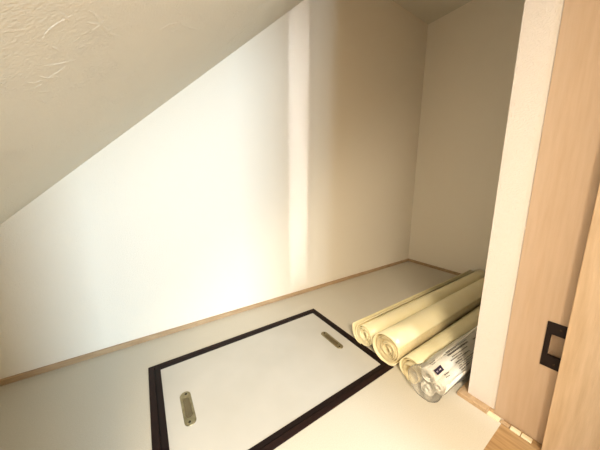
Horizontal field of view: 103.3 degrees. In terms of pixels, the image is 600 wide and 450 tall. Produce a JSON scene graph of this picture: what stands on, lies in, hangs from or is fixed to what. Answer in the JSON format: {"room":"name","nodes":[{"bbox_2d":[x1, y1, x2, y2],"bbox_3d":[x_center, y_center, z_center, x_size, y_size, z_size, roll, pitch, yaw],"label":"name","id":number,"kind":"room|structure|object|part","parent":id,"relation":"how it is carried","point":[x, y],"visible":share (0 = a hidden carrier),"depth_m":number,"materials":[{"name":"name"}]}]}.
{"room":"under-stair storage closet","nodes":[
{"label":"under-stair storage closet","id":0,"kind":"room"},
{"bbox_2d":[0,0,302,223],"bbox_3d":[-0.319,-0.702,0.751,2.723,2.563,1.590,-7,12,-33],"label":"ceiling","id":1,"kind":"structure","parent":0,"point":[76,76],"depth_m":0.63,"materials":[{"name":"white paint"}]},
{"bbox_2d":[0,0,427,378],"bbox_3d":[-0.227,-0.745,1.837,4.070,2.820,0.100,-7,12,-33],"label":"wall","id":2,"kind":"structure","parent":0,"point":[288,166],"depth_m":1.70,"materials":[{"name":"white paint"}]},
{"bbox_2d":[0,258,408,385],"bbox_3d":[-0.197,0.637,2.035,3.870,0.030,0.014,-7,12,-33],"label":"baseboard","id":3,"kind":"structure","parent":2,"relation":"attached to","point":[44,369],"depth_m":1.56,"materials":[{"name":"brown wood"}]},
{"bbox_2d":[0,261,541,449],"bbox_3d":[0.681,1.079,-0.207,5.300,0.050,4.990,-7,12,-33],"label":"floor","id":4,"kind":"structure","parent":0,"point":[102,402],"depth_m":1.09,"materials":[{"name":"plastic"}]},
{"bbox_2d":[148,308,393,449],"bbox_3d":[-0.156,0.795,1.304,1.126,0.035,0.735,-7,12,-33],"label":"floor hatch","id":5,"kind":"object","parent":4,"relation":"on","point":[257,389],"visible":0.99,"depth_m":1.20,"materials":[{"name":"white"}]},
{"bbox_3d":[-0.506,0.821,1.069,0.047,0.002,0.192,-7,12,-33],"label":"rim plate","id":6,"kind":"part","parent":5,"relation":"part of","materials":[{"name":"metal"}]},
{"bbox_3d":[0.204,0.740,1.531,0.047,0.002,0.192,-7,12,-33],"label":"rim plate","id":7,"kind":"part","parent":5,"relation":"part of","materials":[{"name":"metal"}]},
{"bbox_2d":[352,269,484,345],"bbox_3d":[1.101,0.602,1.948,1.737,0.131,0.150,-7,12,-33],"label":"roll","id":8,"kind":"object","parent":4,"relation":"on","point":[365,329],"visible":0.76,"depth_m":1.71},
{"bbox_2d":[373,277,484,365],"bbox_3d":[1.195,0.608,1.800,1.743,0.173,0.162,-7,12,-33],"label":"roll","id":9,"kind":"object","parent":4,"relation":"on","point":[395,342],"visible":0.72,"depth_m":1.46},
{"bbox_2d":[399,305,480,383],"bbox_3d":[1.279,0.653,1.679,1.744,0.123,0.123,-7,12,-33],"label":"roll","id":10,"kind":"object","parent":4,"relation":"on","point":[421,354],"visible":0.4,"depth_m":1.30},
{"bbox_2d":[408,325,477,402],"bbox_3d":[1.125,0.673,1.456,1.309,0.163,0.172,-7,12,-33],"label":"bundle","id":11,"kind":"object","parent":4,"relation":"on","point":[450,365],"visible":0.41,"depth_m":1.15,"materials":[{"name":"white"}]},
{"bbox_2d":[392,0,471,23],"bbox_3d":[1.377,-2.090,1.648,1.347,0.100,1.590,-7,12,-33],"label":"ceiling","id":12,"kind":"structure","parent":0,"point":[428,11],"depth_m":2.37,"materials":[{"name":"white paint"}]},
{"bbox_2d":[408,0,524,272],"bbox_3d":[1.849,-0.823,2.293,0.100,2.820,1.428,-7,12,-33],"label":"wall","id":13,"kind":"structure","parent":0,"point":[472,49],"depth_m":2.44,"materials":[{"name":"white paint"}]},
{"bbox_2d":[408,259,461,274],"bbox_3d":[1.775,0.549,2.545,0.014,0.030,1.309,-7,12,-33],"label":"baseboard","id":14,"kind":"structure","parent":13,"relation":"attached to","point":[410,260],"depth_m":2.80,"materials":[{"name":"brown wood"}]},
{"bbox_2d":[468,0,564,409],"bbox_3d":[1.503,-0.595,1.293,1.613,2.720,0.105,-7,12,-33],"label":"wall","id":15,"kind":"structure","parent":0,"point":[541,20],"depth_m":0.92,"materials":[{"name":"white paint"}]},
{"bbox_2d":[457,379,493,413],"bbox_3d":[1.471,0.737,1.529,1.636,0.016,0.135,-7,12,-33],"label":"baseboard","id":16,"kind":"structure","parent":15,"relation":"attached to","point":[464,389],"depth_m":1.10,"materials":[{"name":"brown wood"}]},
{"bbox_2d":[487,411,500,421],"bbox_3d":[0.841,0.830,1.032,0.024,0.006,0.043,-7,12,-33],"label":"trim","id":17,"kind":"structure","parent":15,"relation":"attached to","point":[489,413],"depth_m":1.03,"materials":[{"name":"beige plastic"}]},
{"bbox_2d":[500,419,509,427],"bbox_3d":[0.863,0.836,0.999,0.020,0.005,0.030,-7,12,-33],"label":"trim","id":18,"kind":"structure","parent":15,"relation":"attached to","point":[503,422],"depth_m":1.00,"materials":[{"name":"brown wood"}]},
{"bbox_2d":[510,425,520,435],"bbox_3d":[0.880,0.841,0.970,0.023,0.006,0.032,-7,12,-33],"label":"trim","id":19,"kind":"structure","parent":15,"relation":"attached to","point":[513,429],"depth_m":0.97,"materials":[{"name":"beige plastic"}]},
{"bbox_2d":[521,433,532,443],"bbox_3d":[0.900,0.846,0.942,0.023,0.006,0.031,-7,12,-33],"label":"trim","id":20,"kind":"structure","parent":15,"relation":"attached to","point":[525,437],"depth_m":0.94,"materials":[{"name":"beige plastic"}]},
{"bbox_3d":[1.607,-0.578,1.203,1.500,2.720,0.162,-7,12,-33],"label":"doorway","id":21,"kind":"structure","parent":0,"visible":0},
{"bbox_2d":[494,0,599,449],"bbox_3d":[0.983,-0.485,0.676,0.132,2.720,0.362,-7,12,-33],"label":"door","id":22,"kind":"structure","parent":21,"relation":"attached to","point":[549,387],"depth_m":0.81,"materials":[{"name":"brown wood"}]},
{"bbox_3d":[0.941,0.445,0.855,0.016,0.178,0.088,-7,12,-33],"label":"strike plate","id":23,"kind":"part","parent":22,"relation":"part of","materials":[{"name":"black metal"}]},
{"bbox_3d":[0.986,-0.469,0.586,0.034,2.720,0.206,-7,12,-33],"label":"casing","id":24,"kind":"part","parent":22,"relation":"part of","materials":[{"name":"brown wood"}]}
]}

